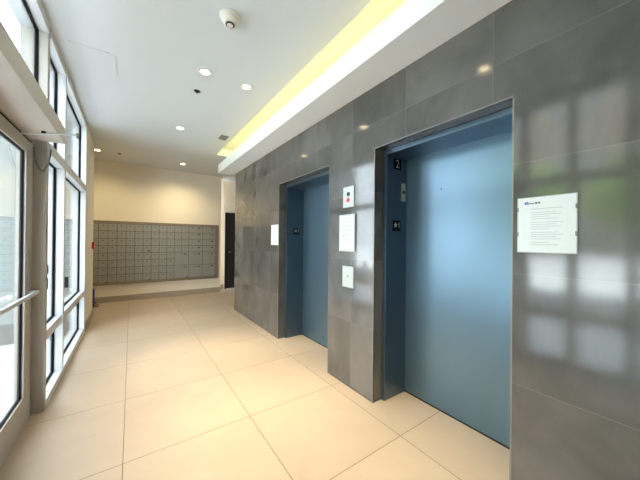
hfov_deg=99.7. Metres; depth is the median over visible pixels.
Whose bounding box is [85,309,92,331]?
baseboard
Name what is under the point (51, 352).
window
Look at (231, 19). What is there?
security camera
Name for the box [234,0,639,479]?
wall
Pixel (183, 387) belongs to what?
floor
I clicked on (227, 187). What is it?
wall
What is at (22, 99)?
operator
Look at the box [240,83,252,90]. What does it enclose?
recessed light
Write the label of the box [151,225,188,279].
mailbox
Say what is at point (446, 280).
door
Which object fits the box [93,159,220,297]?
wall
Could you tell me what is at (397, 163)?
sign
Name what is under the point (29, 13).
window
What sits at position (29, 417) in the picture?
trim
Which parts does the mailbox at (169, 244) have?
mailbox door, mailbox door, mailbox door, mailbox door, mailbox door, mailbox door, mailbox door, mailbox door, mailbox door, mailbox door, mailbox door, mailbox door, mailbox door, mailbox door, mailbox door, mailbox door, mailbox door, mailbox door, mailbox door, mailbox door, mailbox door, mailbox door, mailbox door, mailbox door, mailbox door, mailbox door, mailbox door, mailbox door, mailbox door, mailbox door, mailbox door, mailbox door, mailbox door, mailbox door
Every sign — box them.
[293,228,298,234]
[393,220,399,230]
[394,158,400,170]
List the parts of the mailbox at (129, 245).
mailbox door, mailbox door, mailbox door, mailbox door, mailbox door, mailbox door, mailbox door, mailbox door, mailbox door, mailbox door, mailbox door, mailbox door, mailbox door, mailbox door, mailbox door, mailbox door, mailbox door, mailbox door, mailbox door, mailbox door, mailbox door, mailbox door, mailbox door, mailbox door, mailbox door, mailbox door, mailbox door, mailbox door, mailbox door, mailbox door, mailbox door, mailbox door, mailbox door, mailbox door, mailbox door, mailbox door, mailbox door, mailbox door, mailbox door, mailbox door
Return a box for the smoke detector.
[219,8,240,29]
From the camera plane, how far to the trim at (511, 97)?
1.65 m
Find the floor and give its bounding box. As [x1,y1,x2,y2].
[0,288,509,479]
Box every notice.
[271,224,278,244]
[339,214,355,251]
[517,192,577,253]
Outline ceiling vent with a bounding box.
[218,135,228,140]
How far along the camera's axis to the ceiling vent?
5.01 m
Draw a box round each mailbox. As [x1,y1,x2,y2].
[93,223,107,282]
[107,224,150,281]
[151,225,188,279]
[188,227,215,276]
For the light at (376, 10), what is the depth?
3.06 m
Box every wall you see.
[85,125,93,321]
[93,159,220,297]
[220,180,235,288]
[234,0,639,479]
[285,106,511,373]
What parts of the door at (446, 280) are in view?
sill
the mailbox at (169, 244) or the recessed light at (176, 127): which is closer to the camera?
the recessed light at (176, 127)
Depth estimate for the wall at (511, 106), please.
3.17 m
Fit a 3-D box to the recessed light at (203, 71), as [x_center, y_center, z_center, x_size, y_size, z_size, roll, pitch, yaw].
[-1.308,-1.915,3.067,0.156,0.009,0.156,1,0,-35]
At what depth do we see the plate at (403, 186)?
2.77 m
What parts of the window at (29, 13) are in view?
head rail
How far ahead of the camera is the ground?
3.05 m
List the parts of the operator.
arm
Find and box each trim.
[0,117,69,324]
[0,318,66,345]
[0,417,29,468]
[13,142,32,414]
[217,0,409,156]
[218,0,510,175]
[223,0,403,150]
[277,165,329,372]
[372,96,513,479]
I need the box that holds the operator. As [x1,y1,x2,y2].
[0,21,78,143]
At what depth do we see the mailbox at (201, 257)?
7.81 m
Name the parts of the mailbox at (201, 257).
mailbox door, mailbox door, mailbox door, mailbox door, mailbox door, mailbox door, mailbox door, mailbox door, mailbox door, mailbox door, mailbox door, mailbox door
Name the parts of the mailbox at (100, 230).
mailbox door, mailbox door, mailbox door, mailbox door, mailbox door, mailbox door, mailbox door, mailbox door, mailbox door, mailbox door, mailbox door, mailbox door, mailbox door, mailbox door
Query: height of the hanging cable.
0.207 m
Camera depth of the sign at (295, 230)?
4.40 m
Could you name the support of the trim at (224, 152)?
attached to the wall at (570, 68)
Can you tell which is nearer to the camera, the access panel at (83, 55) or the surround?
the access panel at (83, 55)
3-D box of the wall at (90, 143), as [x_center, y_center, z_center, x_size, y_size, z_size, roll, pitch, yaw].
[-4.285,-0.215,4.891,0.182,3.459,1.070,1,0,-35]
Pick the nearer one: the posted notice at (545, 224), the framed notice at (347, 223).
the posted notice at (545, 224)
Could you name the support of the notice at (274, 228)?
attached to the wall at (570, 68)
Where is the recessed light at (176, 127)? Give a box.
[175,126,184,129]
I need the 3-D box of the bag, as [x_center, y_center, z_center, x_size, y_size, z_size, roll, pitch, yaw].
[-5.141,1.299,6.111,0.209,0.420,0.299,1,0,-35]
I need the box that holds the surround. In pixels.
[93,220,218,285]
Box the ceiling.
[7,0,372,181]
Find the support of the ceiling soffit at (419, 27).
attached to the wall at (570, 68)
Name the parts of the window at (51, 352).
rail, rail, head rail, paddle handle, glass pane, rail, glass pane, glass pane, rail, head rail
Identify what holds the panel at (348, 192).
attached to the wall at (570, 68)
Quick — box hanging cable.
[33,147,51,171]
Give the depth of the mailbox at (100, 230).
6.51 m
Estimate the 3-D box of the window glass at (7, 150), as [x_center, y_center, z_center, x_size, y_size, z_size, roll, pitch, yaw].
[-4.379,-0.424,4.164,0.810,3.330,0.012,1,0,-35]
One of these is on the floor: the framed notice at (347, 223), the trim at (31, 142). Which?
the trim at (31, 142)
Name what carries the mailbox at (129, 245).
attached to the surround
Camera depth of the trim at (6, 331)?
4.00 m
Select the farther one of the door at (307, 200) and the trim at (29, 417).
the door at (307, 200)
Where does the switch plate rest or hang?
attached to the wall at (570, 68)
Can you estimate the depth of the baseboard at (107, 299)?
7.15 m
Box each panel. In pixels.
[68,40,117,75]
[343,185,353,207]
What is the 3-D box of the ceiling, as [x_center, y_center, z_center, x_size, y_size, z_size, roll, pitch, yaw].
[-0.921,-1.929,3.618,5.800,0.030,11.400,1,0,-35]
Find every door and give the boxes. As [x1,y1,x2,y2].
[0,114,38,465]
[224,212,234,288]
[285,171,328,347]
[381,107,511,449]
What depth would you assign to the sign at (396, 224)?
2.71 m
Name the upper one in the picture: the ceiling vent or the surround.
the ceiling vent
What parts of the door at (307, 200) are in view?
panel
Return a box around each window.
[0,0,49,143]
[20,24,86,414]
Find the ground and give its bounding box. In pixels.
[0,344,13,420]
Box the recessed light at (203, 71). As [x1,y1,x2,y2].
[197,67,211,76]
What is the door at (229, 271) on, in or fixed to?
in the wall at (227, 187)
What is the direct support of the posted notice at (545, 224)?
attached to the wall at (570, 68)
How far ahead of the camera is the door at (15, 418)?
2.17 m
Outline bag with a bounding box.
[92,289,98,308]
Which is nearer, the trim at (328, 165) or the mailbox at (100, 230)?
the trim at (328, 165)
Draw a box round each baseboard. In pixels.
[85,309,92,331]
[94,287,220,303]
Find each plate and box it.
[342,266,353,287]
[401,183,405,201]

